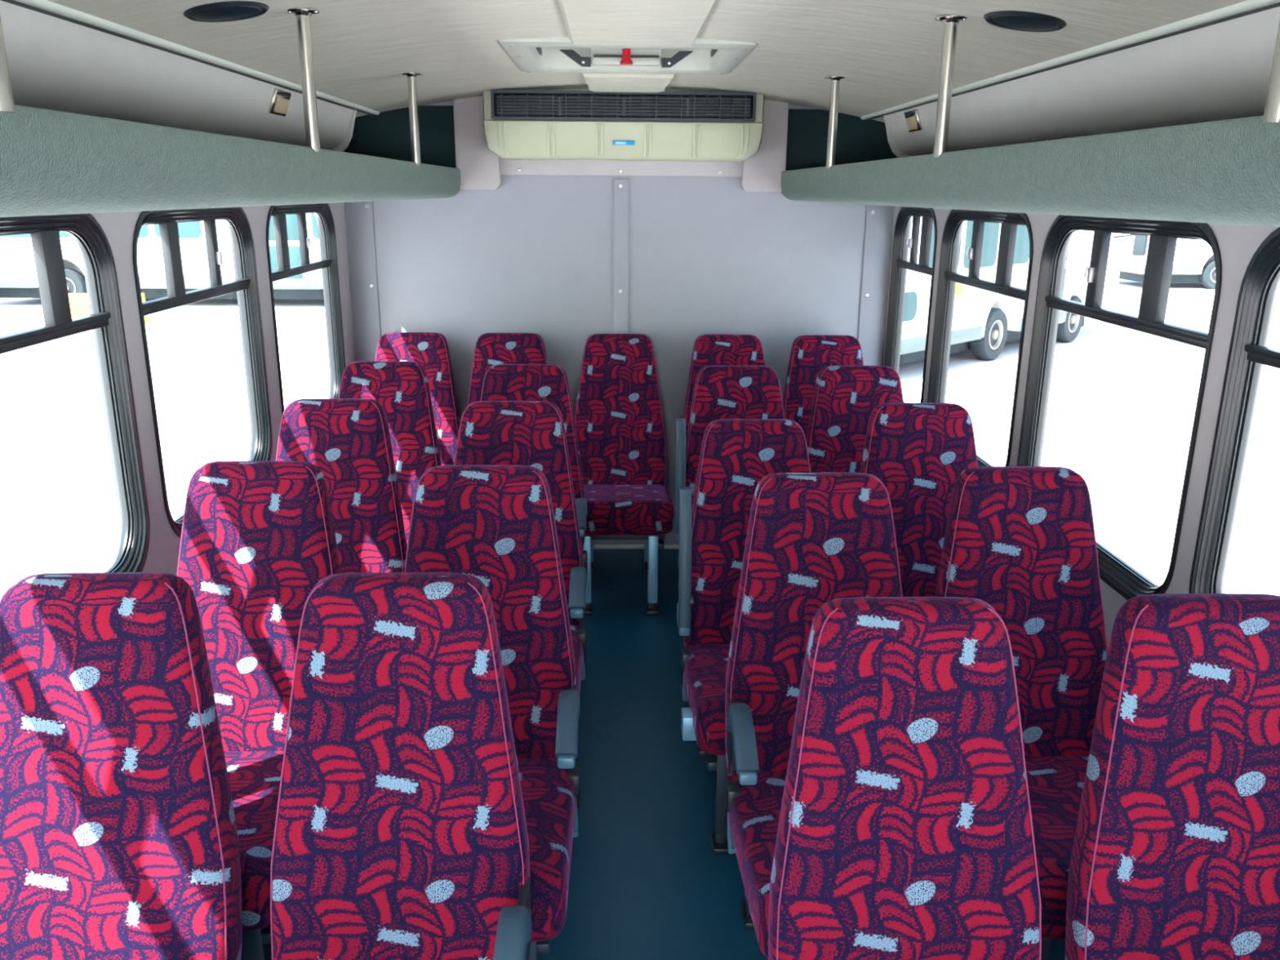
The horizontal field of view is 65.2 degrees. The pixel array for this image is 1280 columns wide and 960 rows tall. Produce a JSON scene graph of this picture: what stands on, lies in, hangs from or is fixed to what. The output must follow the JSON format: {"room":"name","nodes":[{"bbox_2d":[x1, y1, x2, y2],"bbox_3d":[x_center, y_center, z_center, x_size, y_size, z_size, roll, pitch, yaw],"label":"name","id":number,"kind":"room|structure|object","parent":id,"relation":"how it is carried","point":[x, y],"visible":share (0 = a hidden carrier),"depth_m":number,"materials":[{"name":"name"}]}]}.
{"room":"transit interior","nodes":[
{"label":"transit interior","id":0,"kind":"room"},
{"bbox_2d":[89,202,355,576],"bbox_3d":[-1.287,0.236,1.633,0.055,2.060,6.470,0,16,-1],"label":"wall","id":1,"kind":"structure","parent":0,"point":[163,552],"depth_m":2.67,"materials":[{"name":"grey plastic"}]},
{"bbox_2d":[0,213,150,572],"bbox_3d":[-1.299,-0.085,2.081,0.076,0.938,0.920,0,16,-1],"label":"window","id":2,"kind":"structure","parent":1,"relation":"in","point":[105,320],"depth_m":2.43,"materials":[{"name":"black"}]},
{"bbox_2d":[0,0,353,150],"bbox_3d":[-1.177,-0.606,1.210,0.167,0.185,6.120,0,16,-1],"label":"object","id":3,"kind":"structure","parent":1,"relation":"attached to","point":[55,64],"depth_m":2.31,"materials":[{"name":"plastic"}]},
{"bbox_2d":[132,206,272,537],"bbox_3d":[-1.324,-0.360,3.034,0.076,0.938,0.885,0,16,-1],"label":"window","id":4,"kind":"structure","parent":1,"relation":"in","point":[237,224],"depth_m":3.13,"materials":[{"name":"black"}]},
{"bbox_2d":[0,104,461,217],"bbox_3d":[-0.985,-0.444,1.413,0.533,0.128,6.410,0,16,-1],"label":"rack","id":5,"kind":"object","parent":1,"relation":"attached to","point":[52,162],"visible":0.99,"depth_m":1.54,"materials":[{"name":"grey fabric"}]},
{"bbox_2d":[0,13,15,112],"bbox_3d":[-0.716,-0.556,1.080,0.072,0.298,0.072,0,16,-1],"label":"pole","id":6,"kind":"object","parent":5,"relation":"attached to","point":[6,100],"visible":0.93,"depth_m":1.11,"materials":[{"name":"silver metal"}]},
{"bbox_2d":[401,71,422,165],"bbox_3d":[-0.778,-1.240,3.443,0.072,0.298,0.072,0,16,-1],"label":"pole","id":7,"kind":"object","parent":5,"relation":"attached to","point":[411,77],"visible":0.98,"depth_m":3.43,"materials":[{"name":"silver metal"}]},
{"bbox_2d":[267,88,291,116],"bbox_3d":[-1.163,-1.220,3.230,0.042,0.076,0.150,0,16,-1],"label":"lamp","id":8,"kind":"object","parent":1,"relation":"attached to","point":[280,100],"visible":1,"depth_m":3.20,"materials":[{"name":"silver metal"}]},
{"bbox_2d":[277,91,291,97],"bbox_3d":[-1.149,-1.243,3.224,0.012,0.010,0.120,19,15,-7],"label":"switch","id":9,"kind":"object","parent":8,"relation":"attached to","point":[280,94],"depth_m":3.22,"materials":[{"name":"black plastic"}]},
{"bbox_2d":[266,203,346,413],"bbox_3d":[-1.349,-0.643,4.012,0.076,0.938,0.900,0,16,-1],"label":"window","id":10,"kind":"structure","parent":1,"relation":"in","point":[328,263],"depth_m":4.26,"materials":[{"name":"black"}]},
{"bbox_2d":[333,110,356,151],"bbox_3d":[-1.244,-1.440,4.138,0.156,0.200,0.040,0,16,-1],"label":"trim","id":11,"kind":"structure","parent":1,"relation":"attached to","point":[344,145],"depth_m":4.13,"materials":[{"name":"plastic"}]},
{"bbox_2d":[372,101,866,544],"bbox_3d":[-0.090,-0.684,4.741,2.600,2.120,0.050,0,16,-1],"label":"wall","id":12,"kind":"structure","parent":0,"point":[530,254],"depth_m":4.63,"materials":[{"name":"grey plastic"}]},
{"bbox_2d":[344,201,381,361],"bbox_3d":[-1.278,-0.478,4.736,0.125,1.650,0.016,0,16,-1],"label":"trim","id":13,"kind":"structure","parent":12,"relation":"attached to","point":[359,221],"depth_m":4.60,"materials":[{"name":"grey plastic"}]},
{"bbox_2d":[343,105,456,168],"bbox_3d":[-1.066,-1.515,4.447,0.533,0.285,0.008,0,16,-1],"label":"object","id":14,"kind":"structure","parent":12,"relation":"attached to","point":[387,135],"depth_m":4.44,"materials":[{"name":"black plastic"}]},
{"bbox_2d":[453,96,501,190],"bbox_3d":[-0.720,-1.496,4.435,0.194,0.400,0.055,0,16,-1],"label":"trim","id":15,"kind":"structure","parent":12,"relation":"attached to","point":[478,166],"depth_m":4.42,"materials":[{"name":"grey plastic"}]},
{"bbox_2d":[613,178,628,542],"bbox_3d":[-0.091,-0.522,4.753,0.070,1.742,0.018,0,16,-1],"label":"trim","id":16,"kind":"structure","parent":12,"relation":"attached to","point":[620,186],"depth_m":4.61,"materials":[{"name":"grey plastic"}]},
{"bbox_2d":[499,157,742,177],"bbox_3d":[-0.083,-1.425,4.488,1.120,0.115,0.026,0,16,-1],"label":"trim","id":17,"kind":"structure","parent":12,"relation":"attached to","point":[531,167],"depth_m":4.49,"materials":[{"name":"grey"}]},
{"bbox_2d":[482,89,764,161],"bbox_3d":[-0.071,-1.526,4.319,1.188,0.272,0.283,0,16,-1],"label":"air conditioner","id":18,"kind":"object","parent":12,"relation":"attached to","point":[518,124],"visible":1,"depth_m":4.20,"materials":[{"name":"beige plastic"}]},
{"bbox_2d":[614,142,626,144],"bbox_3d":[-0.081,-1.421,4.216,0.050,0.009,0.006,0,16,-1],"label":"print","id":19,"kind":"object","parent":18,"relation":"on","point":[615,143],"depth_m":4.22,"materials":[{"name":"teal"}]},
{"bbox_2d":[593,544,679,549],"bbox_3d":[-0.097,0.333,5.000,2.500,0.022,0.016,0,16,-1],"label":"baseboard","id":20,"kind":"structure","parent":12,"relation":"attached to","point":[595,546],"depth_m":4.99,"materials":[{"name":"grey"}]},
{"bbox_2d":[740,99,788,191],"bbox_3d":[0.555,-1.495,4.468,0.194,0.400,0.055,0,16,-1],"label":"trim","id":21,"kind":"structure","parent":12,"relation":"attached to","point":[762,171],"depth_m":4.46,"materials":[{"name":"grey plastic"}]},
{"bbox_2d":[785,109,897,170],"bbox_3d":[0.900,-1.514,4.498,0.533,0.285,0.008,0,16,-1],"label":"trim","id":22,"kind":"structure","parent":12,"relation":"attached to","point":[858,140],"depth_m":4.49,"materials":[{"name":"black plastic"}]},
{"bbox_2d":[857,204,894,365],"bbox_3d":[1.095,-0.478,4.798,0.127,1.650,0.016,0,16,-1],"label":"trim","id":23,"kind":"structure","parent":12,"relation":"attached to","point":[879,219],"depth_m":4.67,"materials":[{"name":"grey plastic"}]},
{"bbox_2d":[860,0,1279,119],"bbox_3d":[1.075,-0.727,1.380,0.027,0.022,6.400,0,16,-1],"label":"trim","id":24,"kind":"structure","parent":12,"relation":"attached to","point":[1249,5],"depth_m":2.21,"materials":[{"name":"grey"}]},
{"bbox_2d":[47,0,1247,122],"bbox_3d":[-0.002,-0.788,1.376,2.600,0.199,6.480,0,16,-1],"label":"ceiling","id":25,"kind":"structure","parent":0,"point":[888,53],"depth_m":2.60,"materials":[{"name":"white plastic"}]},
{"bbox_2d":[0,0,379,115],"bbox_3d":[-1.077,-0.727,1.324,0.027,0.022,6.400,0,16,-1],"label":"trim","id":26,"kind":"structure","parent":25,"relation":"attached to","point":[46,5],"depth_m":2.30,"materials":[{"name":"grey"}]},
{"bbox_2d":[183,0,269,22],"bbox_3d":[-0.875,-0.993,2.116,0.171,0.036,0.172,-4,17,-16],"label":"ceiling speaker","id":27,"kind":"object","parent":25,"relation":"attached to","point":[231,11],"visible":0.99,"depth_m":2.09,"materials":[{"name":"black plastic"}]},
{"bbox_2d":[192,5,261,20],"bbox_3d":[-0.874,-0.988,2.118,0.140,0.010,0.140,-8,16,1],"label":"grille","id":28,"kind":"object","parent":27,"relation":"attached to","point":[199,12],"depth_m":2.10,"materials":[{"name":"black plastic"}]},
{"bbox_2d":[287,7,320,152],"bbox_3d":[-0.747,-0.895,2.252,0.072,0.298,0.072,0,16,-1],"label":"pole","id":29,"kind":"object","parent":25,"relation":"attached to","point":[303,15],"visible":0.96,"depth_m":2.24,"materials":[{"name":"silver metal"}]},
{"bbox_2d":[497,36,757,75],"bbox_3d":[-0.042,-1.408,3.216,0.750,0.121,0.750,0,16,-1],"label":"roof hatch","id":30,"kind":"object","parent":25,"relation":"attached to","point":[553,54],"visible":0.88,"depth_m":3.37,"materials":[{"name":"grey plastic"}]},
{"bbox_2d":[582,73,674,92],"bbox_3d":[-0.049,-1.543,3.865,0.350,0.034,0.558,0,16,-1],"label":"ceiling panel","id":31,"kind":"object","parent":25,"relation":"attached to","point":[597,82],"visible":0.86,"depth_m":3.76,"materials":[{"name":"white plastic"}]},
{"bbox_2d":[558,0,716,45],"bbox_3d":[0.039,-0.602,0.590,0.370,0.022,4.865,0,16,-1],"label":"ceiling panel","id":32,"kind":"object","parent":25,"relation":"attached to","point":[587,22],"visible":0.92,"depth_m":2.48,"materials":[{"name":"white plastic"}]},
{"bbox_2d":[933,14,966,157],"bbox_3d":[0.697,-0.892,2.280,0.072,0.298,0.072,0,16,-1],"label":"pole","id":33,"kind":"object","parent":25,"relation":"attached to","point":[951,22],"visible":0.98,"depth_m":2.27,"materials":[{"name":"silver metal"}]},
{"bbox_2d":[983,10,1066,31],"bbox_3d":[0.831,-0.993,2.161,0.171,0.036,0.172,5,17,16],"label":"ceiling speaker","id":34,"kind":"object","parent":25,"relation":"attached to","point":[1027,21],"visible":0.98,"depth_m":2.14,"materials":[{"name":"black plastic"}]},
{"bbox_2d":[991,14,1057,30],"bbox_3d":[0.830,-0.988,2.162,0.140,0.010,0.140,8,16,-4],"label":"grille","id":35,"kind":"object","parent":34,"relation":"attached to","point":[1014,22],"depth_m":2.14,"materials":[{"name":"black plastic"}]},
{"bbox_2d":[240,548,1065,959],"bbox_3d":[-0.018,1.263,1.968,2.600,0.080,6.480,0,16,-1],"label":"floor","id":36,"kind":"structure","parent":0,"point":[646,881],"depth_m":2.89,"materials":[{"name":"blue plastic"}]},
{"bbox_2d":[0,572,242,959],"bbox_3d":[-0.910,0.785,1.493,0.444,1.090,0.786,0,16,-1],"label":"passenger seat","id":37,"kind":"object","parent":36,"relation":"on","point":[119,840],"visible":1,"depth_m":1.67,"materials":[{"name":"fabric"}]},
{"bbox_2d":[177,460,341,959],"bbox_3d":[-0.911,0.580,2.200,0.444,1.090,0.786,0,16,-1],"label":"passenger seat","id":38,"kind":"object","parent":36,"relation":"on","point":[258,536],"visible":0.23,"depth_m":2.37,"materials":[{"name":"fabric"}]},
{"bbox_2d":[223,751,284,931],"bbox_3d":[-0.909,0.752,2.144,0.444,0.231,0.584,0,16,-2],"label":"seat cushion","id":39,"kind":"object","parent":38,"relation":"on","point":[254,776],"depth_m":2.04,"materials":[{"name":"fabric"}]},
{"bbox_2d":[275,398,407,573],"bbox_3d":[-0.948,0.371,2.921,0.444,1.090,0.786,0,16,-1],"label":"passenger seat","id":40,"kind":"object","parent":36,"relation":"on","point":[348,440],"visible":0.18,"depth_m":3.09,"materials":[{"name":"fabric"}]},
{"bbox_2d":[338,360,441,544],"bbox_3d":[-0.966,0.173,3.608,0.444,1.090,0.786,0,16,-1],"label":"passenger seat","id":41,"kind":"object","parent":36,"relation":"on","point":[402,388],"visible":0.14,"depth_m":3.78,"materials":[{"name":"fabric"}]},
{"bbox_2d":[270,572,532,959],"bbox_3d":[-0.399,0.785,1.504,0.458,1.090,0.786,0,16,-1],"label":"passenger seat","id":42,"kind":"object","parent":36,"relation":"on","point":[401,829],"visible":1,"depth_m":1.68,"materials":[{"name":"fabric"}]},
{"bbox_2d":[375,332,460,465],"bbox_3d":[-1.036,-0.052,4.384,0.444,1.090,0.786,0,16,-1],"label":"passenger seat","id":43,"kind":"object","parent":36,"relation":"on","point":[429,349],"visible":0.2,"depth_m":4.56,"materials":[{"name":"fabric"}]},
{"bbox_2d":[404,465,581,959],"bbox_3d":[-0.361,0.591,2.177,0.458,1.090,0.786,0,16,-1],"label":"passenger seat","id":44,"kind":"object","parent":36,"relation":"on","point":[495,525],"visible":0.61,"depth_m":2.34,"materials":[{"name":"fabric"}]},
{"bbox_2d":[516,757,575,942],"bbox_3d":[-0.367,0.763,2.122,0.444,0.231,0.584,0,16,-2],"label":"seat cushion","id":45,"kind":"object","parent":44,"relation":"on","point":[548,790],"depth_m":2.01,"materials":[{"name":"fabric"}]},
{"bbox_2d":[466,333,547,405],"bbox_3d":[-0.591,-0.051,4.391,0.444,1.090,0.786,0,16,-1],"label":"passenger seat","id":46,"kind":"object","parent":36,"relation":"on","point":[491,349],"visible":0.16,"depth_m":4.55,"materials":[{"name":"fabric"}]},
{"bbox_2d":[453,400,586,693],"bbox_3d":[-0.386,0.380,2.907,0.458,1.090,0.786,0,16,-1],"label":"passenger seat","id":47,"kind":"object","parent":36,"relation":"on","point":[532,433],"visible":0.3,"depth_m":3.07,"materials":[{"name":"fabric"}]},
{"bbox_2d":[569,624,582,693],"bbox_3d":[-0.391,0.551,2.852,0.444,0.231,0.584,0,16,-2],"label":"seat cushion","id":48,"kind":"object","parent":47,"relation":"on","point":[576,630],"depth_m":2.93,"materials":[{"name":"fabric"}]},
{"bbox_2d":[480,364,587,591],"bbox_3d":[-0.419,0.188,3.569,0.458,1.090,0.786,0,16,-1],"label":"passenger seat","id":49,"kind":"object","parent":36,"relation":"on","point":[501,382],"visible":0.29,"depth_m":3.73,"materials":[{"name":"fabric"}]},
{"bbox_2d":[573,333,674,615],"bbox_3d":[-0.091,-0.047,4.392,0.444,1.090,0.786,0,16,-1],"label":"passenger seat","id":50,"kind":"object","parent":36,"relation":"on","point":[619,419],"visible":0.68,"depth_m":4.56,"materials":[{"name":"fabric"}]},
{"bbox_2d":[582,484,674,535],"bbox_3d":[-0.089,0.125,4.336,0.444,0.231,0.584,0,16,-2],"label":"seat cushion","id":51,"kind":"object","parent":50,"relation":"on","point":[613,509],"depth_m":4.05,"materials":[{"name":"fabric"}]},
{"bbox_2d":[682,334,765,441],"bbox_3d":[0.409,-0.043,4.393,0.444,1.090,0.786,0,16,-1],"label":"passenger seat","id":52,"kind":"object","parent":36,"relation":"on","point":[708,349],"visible":0.16,"depth_m":4.56,"materials":[{"name":"fabric"}]},
{"bbox_2d":[675,364,784,627],"bbox_3d":[0.359,0.193,3.575,0.471,1.090,0.786,0,16,-1],"label":"passenger seat","id":53,"kind":"object","parent":36,"relation":"on","point":[720,392],"visible":0.22,"depth_m":3.74,"materials":[{"name":"fabric"}]},
{"bbox_2d":[678,418,810,854],"bbox_3d":[0.345,0.415,2.884,0.471,1.045,0.786,0,16,-1],"label":"passenger seat","id":54,"kind":"object","parent":36,"relation":"on","point":[736,454],"visible":0.54,"depth_m":3.06,"materials":[{"name":"fabric"}]},
{"bbox_2d":[683,644,730,755],"bbox_3d":[0.360,0.609,2.836,0.444,0.231,0.584,0,16,-2],"label":"seat cushion","id":55,"kind":"object","parent":54,"relation":"on","point":[704,665],"depth_m":2.70,"materials":[{"name":"fabric"}]},
{"bbox_2d":[722,472,902,959],"bbox_3d":[0.421,0.609,2.135,0.458,1.090,0.786,0,16,-1],"label":"passenger seat","id":56,"kind":"object","parent":36,"relation":"on","point":[813,540],"visible":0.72,"depth_m":2.30,"materials":[{"name":"fabric"}]},
{"bbox_2d":[724,771,786,958],"bbox_3d":[0.430,0.781,2.080,0.444,0.231,0.584,0,16,-2],"label":"seat cushion","id":57,"kind":"object","parent":56,"relation":"on","point":[753,812],"depth_m":2.08,"materials":[{"name":"fabric"}]},
{"bbox_2d":[782,334,863,440],"bbox_3d":[0.861,-0.041,4.396,0.444,1.090,0.786,0,16,-1],"label":"passenger seat","id":58,"kind":"object","parent":36,"relation":"on","point":[810,353],"visible":0.2,"depth_m":4.56,"materials":[{"name":"fabric"}]},
{"bbox_2d":[806,365,903,472],"bbox_3d":[0.832,0.191,3.592,0.444,1.090,0.786,0,16,-1],"label":"passenger seat","id":59,"kind":"object","parent":36,"relation":"on","point":[845,397],"visible":0.19,"depth_m":3.76,"materials":[{"name":"fabric"}]},
{"bbox_2d":[768,596,1041,959],"bbox_3d":[0.434,0.817,1.417,0.453,1.090,0.786,0,16,-1],"label":"passenger seat","id":60,"kind":"object","parent":36,"relation":"on","point":[905,831],"visible":1,"depth_m":1.59,"materials":[{"name":"fabric"}]},
{"bbox_2d":[859,402,977,596],"bbox_3d":[0.880,0.385,2.925,0.444,1.090,0.786,0,16,-1],"label":"passenger seat","id":61,"kind":"object","parent":36,"relation":"on","point":[918,451],"visible":0.16,"depth_m":3.09,"materials":[{"name":"fabric"}]},
{"bbox_2d":[934,466,1107,959],"bbox_3d":[0.919,0.594,2.202,0.444,1.090,0.786,0,16,-1],"label":"passenger seat","id":62,"kind":"object","parent":36,"relation":"on","point":[1020,541],"visible":0.39,"depth_m":2.37,"materials":[{"name":"fabric"}]},
{"bbox_2d":[1024,755,1088,940],"bbox_3d":[0.920,0.765,2.147,0.444,0.231,0.584,0,16,-2],"label":"seat cushion","id":63,"kind":"object","parent":62,"relation":"on","point":[1055,784],"depth_m":2.06,"materials":[{"name":"fabric"}]},
{"bbox_2d":[1065,593,1279,959],"bbox_3d":[0.945,0.814,1.440,0.444,1.090,0.786,0,16,-1],"label":"passenger seat","id":64,"kind":"object","parent":36,"relation":"on","point":[1175,855],"visible":1,"depth_m":1.61,"materials":[{"name":"fabric"}]},
{"bbox_2d":[882,205,1279,648],"bbox_3d":[1.267,0.237,1.700,0.055,2.060,6.470,0,16,-1],"label":"wall","id":65,"kind":"structure","parent":0,"point":[1237,244],"depth_m":2.21,"materials":[{"name":"grey plastic"}]},
{"bbox_2d":[883,115,910,157],"bbox_3d":[1.095,-1.440,4.199,0.156,0.200,0.040,0,16,-1],"label":"trim","id":66,"kind":"structure","parent":65,"relation":"attached to","point":[895,150],"depth_m":4.19,"materials":[{"name":"plastic"}]},
{"bbox_2d":[884,206,937,402],"bbox_3d":[1.198,-0.725,4.362,0.076,0.938,0.630,0,16,-1],"label":"window","id":67,"kind":"structure","parent":65,"relation":"in","point":[907,215],"depth_m":4.52,"materials":[{"name":"black"}]},
{"bbox_2d":[904,108,923,132],"bbox_3d":[1.046,-1.374,3.826,0.040,0.076,0.150,0,16,-1],"label":"lamp","id":68,"kind":"object","parent":65,"relation":"attached to","point":[913,122],"visible":1,"depth_m":3.79,"materials":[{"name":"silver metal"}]},
{"bbox_2d":[904,111,915,116],"bbox_3d":[1.033,-1.398,3.819,0.012,0.010,0.120,-19,16,4],"label":"switch","id":69,"kind":"object","parent":68,"relation":"attached to","point":[907,113],"depth_m":3.82,"materials":[{"name":"black plastic"}]},
{"bbox_2d":[927,208,1033,466],"bbox_3d":[1.219,-0.497,3.574,0.076,0.938,0.890,0,16,-1],"label":"window","id":70,"kind":"structure","parent":65,"relation":"in","point":[948,275],"depth_m":3.64,"materials":[{"name":"black"}]},
{"bbox_2d":[780,115,1279,226],"bbox_3d":[0.978,-0.444,1.464,0.533,0.128,6.410,0,16,-1],"label":"rack","id":71,"kind":"object","parent":65,"relation":"attached to","point":[1227,171],"visible":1,"depth_m":1.57,"materials":[{"name":"grey fabric"}]},
{"bbox_2d":[825,75,844,168],"bbox_3d":[0.666,-1.231,3.452,0.072,0.298,0.072,0,16,-1],"label":"pole","id":72,"kind":"object","parent":71,"relation":"attached to","point":[835,80],"visible":0.98,"depth_m":3.44,"materials":[{"name":"silver metal"}]},
{"bbox_2d":[1262,19,1279,123],"bbox_3d":[0.728,-0.551,1.099,0.072,0.298,0.072,0,16,-1],"label":"pole","id":73,"kind":"object","parent":71,"relation":"attached to","point":[1272,108],"visible":0.93,"depth_m":1.13,"materials":[{"name":"silver metal"}]},
{"bbox_2d":[887,6,1279,155],"bbox_3d":[1.180,-0.606,1.272,0.167,0.185,6.120,0,16,-1],"label":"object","id":74,"kind":"structure","parent":65,"relation":"attached to","point":[1220,71],"depth_m":2.29,"materials":[{"name":"plastic"}]},
{"bbox_2d":[1017,214,1222,599],"bbox_3d":[1.243,-0.228,2.643,0.076,0.938,0.930,0,16,-1],"label":"window","id":75,"kind":"structure","parent":65,"relation":"in","point":[1125,580],"depth_m":2.62,"materials":[{"name":"black"}]},
{"bbox_2d":[1188,226,1279,593],"bbox_3d":[1.268,0.043,1.706,0.076,0.938,0.900,0,16,-1],"label":"window","id":76,"kind":"structure","parent":65,"relation":"in","point":[1249,352],"depth_m":2.09,"materials":[{"name":"black"}]},
{"label":"outside","id":77,"kind":"structure","parent":0,"visible":0},
{"bbox_2d":[0,278,1279,599],"bbox_3d":[-1.741,-17.022,67.923,300.000,0.100,300.000,0,16,-1],"label":"ground","id":78,"kind":"structure","parent":77,"point":[1122,402],"depth_m":11.21,"materials":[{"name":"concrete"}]},
{"bbox_2d":[68,293,151,323],"bbox_3d":[-10.061,-3.225,18.797,1.400,0.550,0.600,-2,16,-7],"label":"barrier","id":79,"kind":"object","parent":78,"relation":"on","point":[79,305],"visible":0.06,"depth_m":18.60,"materials":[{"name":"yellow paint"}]},
{"bbox_2d":[0,213,324,299],"bbox_3d":[-8.881,-5.388,21.899,10.640,3.000,2.900,0,16,-1],"label":"bus","id":80,"kind":"object","parent":78,"relation":"on","point":[18,273],"visible":0.24,"depth_m":21.11,"materials":[{"name":"white paint"}]},
{"bbox_2d":[899,216,1148,364],"bbox_3d":[5.329,-3.523,16.004,7.740,2.900,2.800,-15,22,-43],"label":"bus","id":81,"kind":"object","parent":78,"relation":"on","point":[984,321],"visible":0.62,"depth_m":15.07,"materials":[{"name":"white paint"}]},
{"bbox_2d":[1113,234,1148,255],"bbox_3d":[8.566,-4.182,17.470,0.543,0.500,0.170,10,19,30],"label":"mirror","id":82,"kind":"object","parent":81,"relation":"attached to","point":[1140,246],"depth_m":17.39,"materials":[{"name":"rubber"}]},
{"bbox_2d":[1119,233,1215,288],"bbox_3d":[18.024,-6.885,27.793,9.140,3.000,2.900,0,16,-1],"label":"bus","id":83,"kind":"object","parent":78,"relation":"on","point":[1193,260],"visible":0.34,"depth_m":27.11,"materials":[{"name":"white paint"}]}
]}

